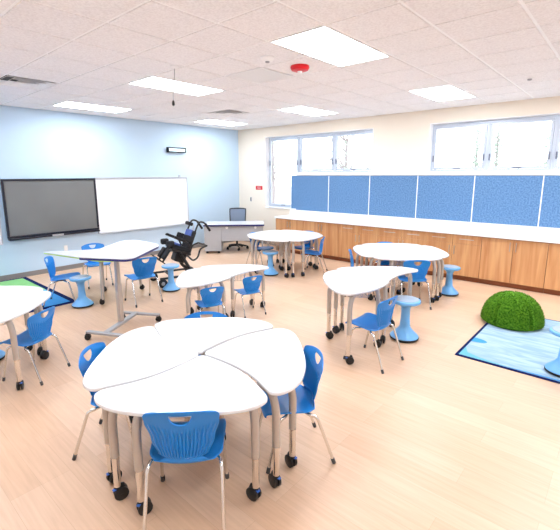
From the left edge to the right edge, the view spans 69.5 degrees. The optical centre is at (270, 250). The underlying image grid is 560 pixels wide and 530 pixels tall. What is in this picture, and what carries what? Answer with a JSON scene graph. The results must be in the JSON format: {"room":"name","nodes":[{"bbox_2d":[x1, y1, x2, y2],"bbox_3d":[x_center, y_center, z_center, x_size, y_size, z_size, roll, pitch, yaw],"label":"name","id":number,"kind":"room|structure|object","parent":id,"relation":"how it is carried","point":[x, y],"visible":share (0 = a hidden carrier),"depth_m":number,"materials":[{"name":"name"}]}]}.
{"room":"classroom","nodes":[
{"label":"classroom","id":0,"kind":"room"},
{"bbox_2d":[0,105,238,275],"bbox_3d":[-4.797,-1.381,8.614,0.200,3.709,11.760,9,14,41],"label":"wall","id":1,"kind":"structure","parent":0,"point":[34,143],"depth_m":9.44,"materials":[{"name":"blue paint"}]},
{"bbox_2d":[0,223,2,244],"bbox_3d":[-6.159,-0.585,6.988,0.088,1.307,2.540,9,14,41],"label":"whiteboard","id":2,"kind":"object","parent":1,"relation":"attached to","point":[1,238],"visible":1,"depth_m":8.01,"materials":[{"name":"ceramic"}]},
{"bbox_2d":[0,178,99,240],"bbox_3d":[-4.617,-0.930,8.639,0.139,1.217,1.870,9,14,41],"label":"television","id":3,"kind":"object","parent":1,"relation":"attached to","point":[33,208],"visible":1,"depth_m":8.56,"materials":[{"name":"black plastic"}]},
{"bbox_2d":[0,241,232,280],"bbox_3d":[-4.797,0.423,8.785,0.014,0.100,11.500,9,14,41],"label":"baseboard","id":4,"kind":"structure","parent":1,"relation":"attached to","point":[72,266],"depth_m":8.75,"materials":[{"name":"grey plastic"}]},
{"bbox_2d":[94,175,188,233],"bbox_3d":[-3.142,-1.244,10.300,0.088,1.342,2.605,9,14,41],"label":"whiteboard","id":5,"kind":"object","parent":1,"relation":"attached to","point":[124,203],"visible":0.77,"depth_m":10.20,"materials":[{"name":"ceramic"}]},
{"bbox_2d":[100,224,183,233],"bbox_3d":[-3.129,-0.590,10.414,0.060,0.014,2.565,9,14,41],"label":"marker tray","id":6,"kind":"object","parent":5,"relation":"on","point":[157,225],"depth_m":10.18,"materials":[{"name":"metal"}]},
{"bbox_2d":[166,147,185,152],"bbox_3d":[-2.500,-2.690,10.764,0.090,0.130,0.570,9,14,41],"label":"digital clock","id":7,"kind":"object","parent":1,"relation":"attached to","point":[168,149],"visible":1,"depth_m":10.72,"materials":[{"name":"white plastic"}]},
{"bbox_2d":[0,241,559,529],"bbox_3d":[-0.233,1.267,4.836,12.600,0.120,11.960,9,14,41],"label":"floor","id":8,"kind":"structure","parent":0,"point":[441,439],"depth_m":3.32,"materials":[{"name":"brown wood"}]},
{"bbox_2d":[0,349,4,359],"bbox_3d":[-3.241,1.006,4.599,0.340,0.506,0.340,9,14,41],"label":"stool","id":9,"kind":"object","parent":8,"relation":"on","point":[2,353],"visible":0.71,"depth_m":4.66,"materials":[{"name":"blue plastic"}]},
{"bbox_2d":[0,286,42,355],"bbox_3d":[-3.183,0.845,4.689,0.844,0.788,0.860,9,14,41],"label":"table","id":10,"kind":"object","parent":8,"relation":"on","point":[4,290],"visible":0.35,"depth_m":4.71,"materials":[{"name":"white laminate"}]},
{"bbox_2d":[0,291,50,389],"bbox_3d":[-2.603,0.937,4.189,0.860,0.788,0.844,9,14,41],"label":"table","id":11,"kind":"object","parent":8,"relation":"on","point":[12,307],"visible":0.98,"depth_m":4.03,"materials":[{"name":"white laminate"}]},
{"bbox_2d":[0,306,70,385],"bbox_3d":[-2.492,0.955,4.252,0.489,0.732,0.440,2,11,11],"label":"chair","id":12,"kind":"object","parent":8,"relation":"on","point":[39,328],"visible":0.97,"depth_m":4.15,"materials":[{"name":"blue plastic"}]},
{"bbox_2d":[0,277,73,312],"bbox_3d":[-5.138,0.903,6.497,2.500,0.014,2.960,9,14,41],"label":"rug","id":13,"kind":"object","parent":8,"relation":"on","point":[58,299],"visible":0.42,"depth_m":7.38,"materials":[{"name":"blue carpet"}]},
{"bbox_2d":[42,256,80,307],"bbox_3d":[-3.441,0.476,6.646,0.526,0.787,0.474,-3,11,-13],"label":"chair","id":14,"kind":"object","parent":13,"relation":"on","point":[50,265],"visible":0.93,"depth_m":6.64,"materials":[{"name":"blue plastic"}]},
{"bbox_2d":[69,275,93,308],"bbox_3d":[-3.038,0.651,6.504,0.330,0.491,0.330,9,14,41],"label":"stool","id":15,"kind":"object","parent":8,"relation":"on","point":[82,301],"visible":1,"depth_m":6.45,"materials":[{"name":"blue plastic"}]},
{"bbox_2d":[71,275,89,278],"bbox_3d":[-3.039,0.414,6.460,0.279,0.010,0.279,9,14,41],"label":"cushion","id":16,"kind":"object","parent":15,"relation":"on","point":[77,276],"depth_m":6.43,"materials":[{"name":"blue plastic"}]},
{"bbox_2d":[44,249,144,304],"bbox_3d":[-2.943,0.431,6.934,1.808,0.762,1.164,-4,11,-19],"label":"table","id":17,"kind":"object","parent":8,"relation":"on","point":[75,254],"visible":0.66,"depth_m":6.88,"materials":[{"name":"white laminate"}]},
{"bbox_2d":[81,243,113,288],"bbox_3d":[-3.337,0.266,7.748,0.474,0.787,0.526,-8,13,-35],"label":"chair","id":18,"kind":"object","parent":8,"relation":"on","point":[98,245],"visible":0.45,"depth_m":7.74,"materials":[{"name":"blue plastic"}]},
{"bbox_2d":[72,342,131,460],"bbox_3d":[-1.209,1.131,3.149,0.526,0.787,0.474,0,11,2],"label":"chair","id":19,"kind":"object","parent":8,"relation":"on","point":[97,348],"visible":0.26,"depth_m":3.00,"materials":[{"name":"blue plastic"}]},
{"bbox_2d":[79,240,161,339],"bbox_3d":[-1.966,0.500,5.672,0.764,1.088,1.455,1,11,5],"label":"table","id":20,"kind":"object","parent":8,"relation":"on","point":[126,250],"visible":0.93,"depth_m":5.41,"materials":[{"name":"white laminate"}]},
{"bbox_2d":[83,326,197,483],"bbox_3d":[-1.072,1.149,3.129,0.860,0.755,0.844,10,15,43],"label":"table","id":21,"kind":"object","parent":8,"relation":"on","point":[138,354],"visible":0.6,"depth_m":2.94,"materials":[{"name":"white laminate"}]},
{"bbox_2d":[124,257,163,307],"bbox_3d":[-2.123,0.461,6.695,0.474,0.787,0.526,-9,14,-39],"label":"chair","id":22,"kind":"object","parent":8,"relation":"on","point":[142,270],"visible":1,"depth_m":6.55,"materials":[{"name":"blue plastic"}]},
{"bbox_2d":[161,263,179,291],"bbox_3d":[-1.813,0.485,7.379,0.323,0.481,0.323,9,14,41],"label":"stool","id":23,"kind":"object","parent":8,"relation":"on","point":[170,286],"visible":0.94,"depth_m":7.32,"materials":[{"name":"blue plastic"}]},
{"bbox_2d":[163,263,177,266],"bbox_3d":[-1.814,0.253,7.335,0.274,0.010,0.274,9,14,41],"label":"cushion","id":24,"kind":"object","parent":23,"relation":"on","point":[168,264],"depth_m":7.28,"materials":[{"name":"blue plastic"}]},
{"bbox_2d":[150,219,210,287],"bbox_3d":[-1.759,0.011,7.951,1.130,1.197,0.668,-7,13,-31],"label":"wheelchair","id":25,"kind":"object","parent":8,"relation":"on","point":[179,254],"visible":0.77,"depth_m":7.83,"materials":[{"name":"black plastic"}]},
{"bbox_2d":[165,244,190,252],"bbox_3d":[-1.804,-0.070,7.907,0.408,0.205,0.397,-7,13,-31],"label":"seat cushion","id":26,"kind":"object","parent":25,"relation":"on","point":[176,248],"depth_m":7.76,"materials":[{"name":"black fabric"}]},
{"bbox_2d":[185,229,192,235],"bbox_3d":[-1.600,-0.342,7.984,0.128,0.173,0.280,-7,13,-31],"label":"cushion","id":27,"kind":"object","parent":25,"relation":"on","point":[189,232],"depth_m":7.89,"materials":[{"name":"blue fabric"}]},
{"bbox_2d":[94,355,267,515],"bbox_3d":[-0.519,1.252,2.579,0.844,0.755,0.860,10,15,43],"label":"table","id":28,"kind":"object","parent":8,"relation":"on","point":[202,383],"visible":0.85,"depth_m":2.52,"materials":[{"name":"white laminate"}]},
{"bbox_2d":[142,410,228,529],"bbox_3d":[-0.509,1.242,2.489,0.488,0.811,0.542,-1,11,-3],"label":"chair","id":29,"kind":"object","parent":8,"relation":"on","point":[201,438],"visible":1,"depth_m":2.31,"materials":[{"name":"blue plastic"}]},
{"bbox_2d":[175,268,230,317],"bbox_3d":[-1.092,0.692,5.807,0.860,0.655,0.845,9,14,41],"label":"table","id":30,"kind":"object","parent":8,"relation":"on","point":[191,279],"visible":0.84,"depth_m":5.68,"materials":[{"name":"white laminate"}]},
{"bbox_2d":[184,311,227,355],"bbox_3d":[-0.604,1.008,3.781,0.474,0.787,0.526,-1,11,-3],"label":"chair","id":31,"kind":"object","parent":8,"relation":"on","point":[197,314],"visible":0.12,"depth_m":3.89,"materials":[{"name":"blue plastic"}]},
{"bbox_2d":[195,286,225,317],"bbox_3d":[-0.824,0.757,5.551,0.374,0.622,0.416,-5,12,-25],"label":"chair","id":32,"kind":"object","parent":8,"relation":"on","point":[209,299],"visible":0.99,"depth_m":5.42,"materials":[{"name":"blue plastic"}]},
{"bbox_2d":[155,318,272,372],"bbox_3d":[-0.541,1.043,3.679,0.844,0.755,0.860,10,15,43],"label":"table","id":33,"kind":"object","parent":8,"relation":"on","point":[199,335],"visible":0.48,"depth_m":3.51,"materials":[{"name":"white laminate"}]},
{"bbox_2d":[203,221,263,252],"bbox_3d":[-0.979,-0.389,11.130,1.620,0.790,0.760,-1,11,-2],"label":"desk","id":34,"kind":"object","parent":8,"relation":"on","point":[221,231],"visible":0.94,"depth_m":10.79,"materials":[{"name":"white laminate"}]},
{"bbox_2d":[201,264,268,316],"bbox_3d":[-0.584,0.582,6.377,0.845,0.655,0.860,9,14,41],"label":"table","id":35,"kind":"object","parent":8,"relation":"on","point":[233,270],"visible":0.73,"depth_m":6.25,"materials":[{"name":"white laminate"}]},
{"bbox_2d":[227,208,248,250],"bbox_3d":[-0.915,-0.627,11.432,0.614,1.145,0.651,0,11,4],"label":"office chair","id":36,"kind":"object","parent":8,"relation":"on","point":[235,214],"visible":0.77,"depth_m":11.61,"materials":[{"name":"black plastic"}]},
{"bbox_2d":[234,275,266,317],"bbox_3d":[-0.317,0.646,6.123,0.374,0.622,0.416,-7,13,-31],"label":"chair","id":37,"kind":"object","parent":8,"relation":"on","point":[250,286],"visible":1,"depth_m":6.00,"materials":[{"name":"blue plastic"}]},
{"bbox_2d":[205,328,305,487],"bbox_3d":[0.036,1.144,3.135,0.860,0.755,0.844,10,15,43],"label":"table","id":38,"kind":"object","parent":8,"relation":"on","point":[274,358],"visible":0.86,"depth_m":2.88,"materials":[{"name":"white laminate"}]},
{"bbox_2d":[246,232,273,265],"bbox_3d":[-0.240,-0.023,9.205,0.526,0.787,0.474,7,13,33],"label":"chair","id":39,"kind":"object","parent":8,"relation":"on","point":[264,248],"visible":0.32,"depth_m":9.18,"materials":[{"name":"blue plastic"}]},
{"bbox_2d":[247,230,282,268],"bbox_3d":[-0.119,-0.026,9.217,0.845,0.785,0.860,-2,11,-8],"label":"table","id":40,"kind":"object","parent":8,"relation":"on","point":[268,232],"visible":0.58,"depth_m":9.03,"materials":[{"name":"white laminate"}]},
{"bbox_2d":[248,235,290,277],"bbox_3d":[-0.001,0.116,8.468,0.860,0.785,0.845,-2,11,-8],"label":"table","id":41,"kind":"object","parent":8,"relation":"on","point":[274,238],"visible":0.89,"depth_m":8.49,"materials":[{"name":"white laminate"}]},
{"bbox_2d":[265,241,283,245],"bbox_3d":[0.077,-0.188,8.528,0.386,0.092,0.276,8,13,36],"label":"basket","id":42,"kind":"object","parent":41,"relation":"on","point":[267,243],"depth_m":8.52,"materials":[{"name":"metal"}]},
{"bbox_2d":[262,250,277,275],"bbox_3d":[0.006,0.253,8.492,0.340,0.506,0.340,9,14,41],"label":"stool","id":43,"kind":"object","parent":8,"relation":"on","point":[271,271],"visible":0.97,"depth_m":8.43,"materials":[{"name":"blue plastic"}]},
{"bbox_2d":[264,250,276,252],"bbox_3d":[0.005,0.009,8.446,0.288,0.010,0.288,9,14,41],"label":"cushion","id":44,"kind":"object","parent":43,"relation":"on","point":[266,251],"depth_m":8.42,"materials":[{"name":"blue plastic"}]},
{"bbox_2d":[276,218,303,253],"bbox_3d":[0.712,-0.432,10.991,0.953,0.915,0.686,9,14,41],"label":"base cabinet","id":45,"kind":"object","parent":8,"relation":"on","point":[281,224],"visible":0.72,"depth_m":10.71,"materials":[{"name":"brown wood"}]},
{"bbox_2d":[274,210,559,243],"bbox_3d":[3.057,-0.589,8.823,7.281,0.179,0.688,9,14,41],"label":"countertop","id":46,"kind":"structure","parent":45,"relation":"on","point":[525,233],"depth_m":8.55,"materials":[{"name":"white laminate"}]},
{"bbox_2d":[259,345,335,473],"bbox_3d":[0.177,1.144,3.052,0.526,0.787,0.474,-3,11,-12],"label":"chair","id":47,"kind":"object","parent":8,"relation":"on","point":[306,394],"visible":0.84,"depth_m":2.99,"materials":[{"name":"blue plastic"}]},
{"bbox_2d":[279,230,319,267],"bbox_3d":[0.643,-0.051,9.333,0.860,0.785,0.845,-2,11,-8],"label":"table","id":48,"kind":"object","parent":8,"relation":"on","point":[284,232],"visible":0.52,"depth_m":9.17,"materials":[{"name":"white laminate"}]},
{"bbox_2d":[287,234,322,276],"bbox_3d":[0.761,0.091,8.584,0.845,0.785,0.860,-2,11,-8],"label":"table","id":49,"kind":"object","parent":8,"relation":"on","point":[300,238],"visible":0.94,"depth_m":8.43,"materials":[{"name":"white laminate"}]},
{"bbox_2d":[291,231,318,267],"bbox_3d":[0.807,-0.055,9.349,0.474,0.787,0.526,8,13,36],"label":"chair","id":50,"kind":"object","parent":8,"relation":"on","point":[307,246],"visible":0.32,"depth_m":9.34,"materials":[{"name":"blue plastic"}]},
{"bbox_2d":[301,236,327,272],"bbox_3d":[0.956,0.083,8.622,0.526,0.787,0.474,2,11,14],"label":"chair","id":51,"kind":"object","parent":8,"relation":"on","point":[311,252],"visible":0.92,"depth_m":8.52,"materials":[{"name":"blue plastic"}]},
{"bbox_2d":[304,221,338,259],"bbox_3d":[1.461,-0.310,10.332,1.048,0.915,0.686,9,14,41],"label":"base cabinet","id":52,"kind":"object","parent":8,"relation":"on","point":[330,231],"visible":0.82,"depth_m":9.98,"materials":[{"name":"brown wood"}]},
{"bbox_2d":[323,270,388,364],"bbox_3d":[0.877,0.771,4.852,0.860,0.840,0.844,10,15,42],"label":"table","id":53,"kind":"object","parent":8,"relation":"on","point":[339,282],"visible":0.95,"depth_m":4.72,"materials":[{"name":"white laminate"}]},
{"bbox_2d":[338,224,378,265],"bbox_3d":[2.245,-0.183,9.643,1.048,0.915,0.686,9,14,41],"label":"base cabinet","id":54,"kind":"object","parent":8,"relation":"on","point":[350,236],"visible":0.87,"depth_m":9.47,"materials":[{"name":"brown wood"}]},
{"bbox_2d":[345,249,374,297],"bbox_3d":[1.575,0.370,7.095,0.526,0.787,0.474,1,11,9],"label":"chair","id":55,"kind":"object","parent":8,"relation":"on","point":[350,250],"visible":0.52,"depth_m":6.94,"materials":[{"name":"blue plastic"}]},
{"bbox_2d":[343,295,403,373],"bbox_3d":[1.175,0.858,4.538,0.526,0.787,0.474,10,15,44],"label":"chair","id":56,"kind":"object","parent":8,"relation":"on","point":[371,322],"visible":0.98,"depth_m":4.42,"materials":[{"name":"blue plastic"}]},
{"bbox_2d":[353,245,397,299],"bbox_3d":[1.704,0.368,7.139,0.844,0.772,0.860,-10,15,-42],"label":"table","id":57,"kind":"object","parent":8,"relation":"on","point":[369,252],"visible":0.58,"depth_m":7.02,"materials":[{"name":"white laminate"}]},
{"bbox_2d":[337,266,417,343],"bbox_3d":[1.395,0.662,5.413,0.844,0.840,0.860,10,15,42],"label":"table","id":58,"kind":"object","parent":8,"relation":"on","point":[387,273],"visible":0.69,"depth_m":5.30,"materials":[{"name":"white laminate"}]},
{"bbox_2d":[373,242,400,285],"bbox_3d":[2.241,0.241,7.763,0.474,0.787,0.526,-1,11,-3],"label":"chair","id":59,"kind":"object","parent":8,"relation":"on","point":[385,262],"visible":0.16,"depth_m":7.74,"materials":[{"name":"blue plastic"}]},
{"bbox_2d":[363,243,420,284],"bbox_3d":[2.261,0.266,7.664,0.860,0.772,0.844,-10,15,-42],"label":"table","id":60,"kind":"object","parent":8,"relation":"on","point":[391,246],"visible":0.29,"depth_m":7.53,"materials":[{"name":"white laminate"}]},
{"bbox_2d":[379,228,426,266],"bbox_3d":[3.030,-0.055,8.954,1.048,0.915,0.686,9,14,41],"label":"base cabinet","id":61,"kind":"object","parent":8,"relation":"on","point":[385,234],"visible":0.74,"depth_m":8.66,"materials":[{"name":"brown wood"}]},
{"bbox_2d":[390,295,420,342],"bbox_3d":[1.727,0.864,5.160,0.360,0.536,0.360,9,14,41],"label":"stool","id":62,"kind":"object","parent":8,"relation":"on","point":[405,334],"visible":0.89,"depth_m":5.09,"materials":[{"name":"blue plastic"}]},
{"bbox_2d":[397,295,418,302],"bbox_3d":[1.726,0.606,5.110,0.305,0.011,0.305,9,14,41],"label":"cushion","id":63,"kind":"object","parent":62,"relation":"on","point":[401,298],"depth_m":5.07,"materials":[{"name":"blue plastic"}]},
{"bbox_2d":[373,251,441,303],"bbox_3d":[2.239,0.470,6.592,0.860,0.772,0.844,-10,15,-42],"label":"table","id":64,"kind":"object","parent":8,"relation":"on","point":[400,256],"visible":0.78,"depth_m":6.53,"materials":[{"name":"white laminate"}]},
{"bbox_2d":[395,260,431,309],"bbox_3d":[2.279,0.489,6.457,0.474,0.787,0.526,0,11,1],"label":"chair","id":65,"kind":"object","parent":8,"relation":"on","point":[419,276],"visible":0.81,"depth_m":6.28,"materials":[{"name":"blue plastic"}]},
{"bbox_2d":[399,245,448,300],"bbox_3d":[2.795,0.368,7.117,0.844,0.772,0.860,-10,15,-42],"label":"table","id":66,"kind":"object","parent":8,"relation":"on","point":[430,250],"visible":0.64,"depth_m":6.84,"materials":[{"name":"white laminate"}]},
{"bbox_2d":[441,264,460,296],"bbox_3d":[3.134,0.512,7.062,0.340,0.506,0.340,9,14,41],"label":"stool","id":67,"kind":"object","parent":8,"relation":"on","point":[448,289],"visible":0.85,"depth_m":7.00,"materials":[{"name":"blue plastic"}]},
{"bbox_2d":[444,264,458,267],"bbox_3d":[3.132,0.269,7.016,0.288,0.010,0.288,9,14,41],"label":"cushion","id":68,"kind":"object","parent":67,"relation":"on","point":[445,266],"depth_m":7.00,"materials":[{"name":"blue plastic"}]},
{"bbox_2d":[426,232,481,282],"bbox_3d":[3.814,0.073,8.265,1.048,0.915,0.686,9,14,41],"label":"base cabinet","id":69,"kind":"object","parent":8,"relation":"on","point":[464,251],"visible":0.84,"depth_m":7.93,"materials":[{"name":"brown wood"}]},
{"bbox_2d":[455,319,559,383],"bbox_3d":[3.828,1.220,4.641,2.600,0.014,2.100,9,14,41],"label":"area rug","id":70,"kind":"object","parent":8,"relation":"on","point":[524,352],"visible":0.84,"depth_m":4.84,"materials":[{"name":"fabric"}]},
{"bbox_2d":[480,290,544,330],"bbox_3d":[3.419,0.791,5.682,0.806,0.447,0.806,-7,13,-32],"label":"pouf","id":71,"kind":"object","parent":70,"relation":"on","point":[509,310],"visible":1,"depth_m":5.45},
{"bbox_2d":[544,326,559,376],"bbox_3d":[3.084,1.054,4.221,0.320,0.476,0.320,9,14,41],"label":"stool","id":72,"kind":"object","parent":70,"relation":"on","point":[553,367],"visible":1,"depth_m":4.22,"materials":[{"name":"blue plastic"}]},
{"bbox_2d":[552,326,559,332],"bbox_3d":[3.083,0.825,4.177,0.271,0.009,0.271,9,14,41],"label":"cushion","id":73,"kind":"object","parent":72,"relation":"on","point":[555,329],"depth_m":4.20,"materials":[{"name":"blue plastic"}]},
{"bbox_2d":[479,237,548,292],"bbox_3d":[4.598,0.201,7.575,1.048,0.915,0.686,9,14,41],"label":"base cabinet","id":74,"kind":"object","parent":8,"relation":"on","point":[516,264],"visible":0.98,"depth_m":7.33,"materials":[{"name":"brown wood"}]},
{"bbox_2d":[543,243,559,295],"bbox_3d":[5.383,0.329,6.886,1.048,0.915,0.686,9,14,41],"label":"base cabinet","id":75,"kind":"object","parent":8,"relation":"on","point":[552,275],"visible":0.98,"depth_m":6.94,"materials":[{"name":"brown wood"}]},
{"bbox_2d":[0,0,559,129],"bbox_3d":[-0.247,-2.288,4.160,12.600,0.300,11.960,9,14,41],"label":"ceiling","id":76,"kind":"structure","parent":0,"point":[91,50],"depth_m":4.50,"materials":[{"name":"tile"}]},
{"bbox_2d":[0,75,55,89],"bbox_3d":[-3.591,-2.472,5.896,0.660,0.100,0.660,9,14,41],"label":"ceiling vent","id":77,"kind":"object","parent":76,"relation":"in","point":[9,80],"visible":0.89,"depth_m":5.91,"materials":[{"name":"white metal"}]},
{"bbox_2d":[52,101,132,112],"bbox_3d":[-3.519,-2.895,8.051,0.679,0.074,1.322,9,14,41],"label":"ceiling light","id":78,"kind":"object","parent":76,"relation":"attached to","point":[69,104],"visible":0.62,"depth_m":8.04,"materials":[{"name":"white plastic"}]},
{"bbox_2d":[170,65,178,105],"bbox_3d":[-1.185,-2.060,5.044,0.099,0.470,0.099,-4,12,-21],"label":"hanging cord","id":79,"kind":"object","parent":76,"relation":"hanging from","point":[174,67],"visible":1,"depth_m":5.01,"materials":[{"name":"white plastic"}]},
{"bbox_2d":[127,75,224,95],"bbox_3d":[-1.417,-2.553,6.203,0.679,0.074,1.322,9,14,41],"label":"ceiling light","id":80,"kind":"object","parent":76,"relation":"attached to","point":[155,82],"visible":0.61,"depth_m":6.16,"materials":[{"name":"white plastic"}]},
{"bbox_2d":[193,119,245,125],"bbox_3d":[-1.274,-3.373,10.518,0.679,0.074,1.322,9,14,41],"label":"ceiling light","id":81,"kind":"object","parent":76,"relation":"attached to","point":[209,121],"visible":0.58,"depth_m":10.45,"materials":[{"name":"white plastic"}]},
{"bbox_2d":[210,109,249,115],"bbox_3d":[-0.896,-3.045,8.856,0.660,0.100,0.660,9,14,41],"label":"ceiling vent","id":82,"kind":"object","parent":76,"relation":"in","point":[228,112],"visible":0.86,"depth_m":8.83,"materials":[{"name":"white metal"}]},
{"bbox_2d":[226,67,292,83],"bbox_3d":[-0.141,-2.414,5.529,0.660,0.044,0.640,9,14,41],"label":"ceiling vent","id":83,"kind":"object","parent":76,"relation":"in","point":[258,75],"visible":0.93,"depth_m":5.50,"materials":[{"name":"white metal"}]},
{"bbox_2d":[260,55,274,62],"bbox_3d":[-0.031,-2.193,4.638,0.164,0.066,0.164,9,14,41],"label":"smoke detector","id":84,"kind":"object","parent":76,"relation":"attached to","point":[265,58],"visible":1,"depth_m":4.58,"materials":[{"name":"white paint"}]},
{"bbox_2d":[290,64,309,73],"bbox_3d":[0.371,-2.259,5.037,0.240,0.090,0.240,9,14,41],"label":"fire alarm","id":85,"kind":"object","parent":76,"relation":"attached to","point":[298,68],"visible":1,"depth_m":4.96,"materials":[{"name":"red plastic"}]},
{"bbox_2d":[277,106,337,115],"bbox_3d":[0.829,-3.030,8.670,0.679,0.074,1.322,9,14,41],"label":"ceiling light","id":86,"kind":"object","parent":76,"relation":"attached to","point":[304,110],"visible":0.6,"depth_m":8.67,"materials":[{"name":"white plastic"}]},
{"bbox_2d":[269,25,390,66],"bbox_3d":[0.686,-2.210,4.356,0.679,0.074,1.322,9,14,41],"label":"ceiling light","id":87,"kind":"object","parent":76,"relation":"attached to","point":[325,43],"visible":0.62,"depth_m":4.26,"materials":[{"name":"white plastic"}]},
{"bbox_2d":[408,84,475,101],"bbox_3d":[2.932,-2.688,6.823,0.679,0.074,1.322,9,14,41],"label":"ceiling light","id":88,"kind":"object","parent":76,"relation":"attached to","point":[445,92],"visible":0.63,"depth_m":6.78,"materials":[{"name":"white plastic"}]},
{"bbox_2d":[238,96,559,241],"bbox_3d":[3.657,-1.443,8.761,12.200,3.709,0.260,9,14,41],"label":"wall","id":89,"kind":"structure","parent":0,"point":[400,140],"depth_m":9.27,"materials":[{"name":"beige paint"}]},
{"bbox_2d":[291,175,328,211],"bbox_3d":[1.059,-1.556,10.904,1.248,0.948,0.027,9,14,41],"label":"panel","id":90,"kind":"object","parent":89,"relation":"attached to","point":[308,192],"visible":1,"depth_m":10.87,"materials":[{"name":"blue fabric"}]},
{"bbox_2d":[265,128,372,209],"bbox_3d":[1.220,-2.102,10.833,3.430,2.030,0.292,9,14,41],"label":"trim","id":91,"kind":"structure","parent":89,"relation":"attached to","point":[266,138],"depth_m":11.72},
{"bbox_2d":[269,129,372,207],"bbox_3d":[1.251,-2.117,10.865,3.406,1.988,0.105,9,14,41],"label":"window","id":92,"kind":"structure","parent":89,"relation":"in","point":[335,136],"depth_m":10.85,"materials":[{"name":"metal"}]},
{"bbox_2d":[328,175,369,214],"bbox_3d":[1.958,-1.409,10.114,1.164,0.948,0.027,9,14,41],"label":"panel","id":93,"kind":"object","parent":89,"relation":"attached to","point":[348,194],"visible":1,"depth_m":10.09,"materials":[{"name":"blue fabric"}]},
{"bbox_2d":[368,175,417,217],"bbox_3d":[2.827,-1.268,9.351,1.164,0.948,0.027,9,14,41],"label":"panel","id":94,"kind":"object","parent":89,"relation":"attached to","point":[389,195],"visible":1,"depth_m":9.32,"materials":[{"name":"blue fabric"}]},
{"bbox_2d":[291,172,559,174],"bbox_3d":[3.225,-1.694,8.894,7.080,0.044,0.049,9,14,41],"label":"window ledge","id":95,"kind":"object","parent":89,"relation":"attached to","point":[527,173],"visible":1,"depth_m":8.50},
{"bbox_2d":[415,175,474,221],"bbox_3d":[3.695,-1.127,8.588,1.164,0.948,0.027,9,14,41],"label":"panel","id":96,"kind":"object","parent":89,"relation":"attached to","point":[439,197],"visible":1,"depth_m":8.55,"materials":[{"name":"blue fabric"}]},
{"bbox_2d":[427,113,559,171],"bbox_3d":[4.736,-2.023,7.667,3.340,1.010,0.264,9,14,41],"label":"trim","id":97,"kind":"structure","parent":89,"relation":"attached to","point":[432,124],"depth_m":8.30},
{"bbox_2d":[430,114,559,170],"bbox_3d":[4.757,-2.028,7.691,3.316,0.986,0.105,9,14,41],"label":"window","id":98,"kind":"structure","parent":89,"relation":"in","point":[554,144],"depth_m":7.94,"materials":[{"name":"metal"}]},
{"bbox_2d":[471,175,543,226],"bbox_3d":[4.563,-0.985,7.825,1.164,0.948,0.027,9,14,41],"label":"panel","id":99,"kind":"object","parent":89,"relation":"attached to","point":[497,199],"visible":1,"depth_m":7.79,"materials":[{"name":"blue fabric"}]},
{"bbox_2d":[538,175,559,227],"bbox_3d":[5.431,-0.844,7.062,1.162,0.948,0.027,9,14,41],"label":"panel","id":100,"kind":"object","parent":89,"relation":"attached to","point":[549,215],"visible":1,"depth_m":7.34,"materials":[{"name":"blue fabric"}]},
{"label":"outside","id":101,"kind":"structure","parent":0,"visible":0},
{"bbox_2d":[275,187,290,203],"bbox_3d":[26.180,-4.373,35.531,90.000,0.100,69.700,9,14,41],"label":"ground","id":102,"kind":"structure","parent":101,"point":[282,194],"depth_m":46.05,"materials":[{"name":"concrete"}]},
{"bbox_2d":[272,141,296,202],"bbox_3d":[0.065,-4.968,23.439,3.608,5.807,3.423,5,12,26],"label":"bare tree","id":103,"kind":"object","parent":102,"relation":"on","point":[290,142],"visible":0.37,"depth_m":23.34,"materials":[{"name":"grey plant"}]},
{"bbox_2d":[310,134,372,170],"bbox_3d":[4.096,-4.978,21.847,3.812,6.387,3.786,-4,11,-20],"label":"bare tree","id":104,"kind":"object","parent":102,"relation":"on","point":[341,165],"visible":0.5,"depth_m":21.66,"materials":[{"name":"grey plant"}]},
{"bbox_2d":[468,130,484,166],"bbox_3d":[11.453,-4.367,22.693,1.237,4.797,1.031,9,14,41],"label":"slender tree","id":105,"kind":"object","parent":102,"relation":"on","point":[476,160],"visible":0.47,"depth_m":22.45,"materials":[{"name":"grey plant"}]},
{"bbox_2d":[491,124,507,165],"bbox_3d":[12.552,-4.531,22.501,1.019,5.183,1.132,-8,13,-36],"label":"slender tree","id":106,"kind":"object","parent":102,"relation":"on","point":[498,140],"visible":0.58,"depth_m":22.15,"materials":[{"name":"grey plant"}]},
{"bbox_2d":[536,129,559,165],"bbox_3d":[13.528,-3.649,19.666,1.314,4.500,1.095,1,11,8],"label":"slender tree","id":107,"kind":"object","parent":102,"relation":"on","point":[547,138],"visible":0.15,"depth_m":19.52,"materials":[{"name":"grey plant"}]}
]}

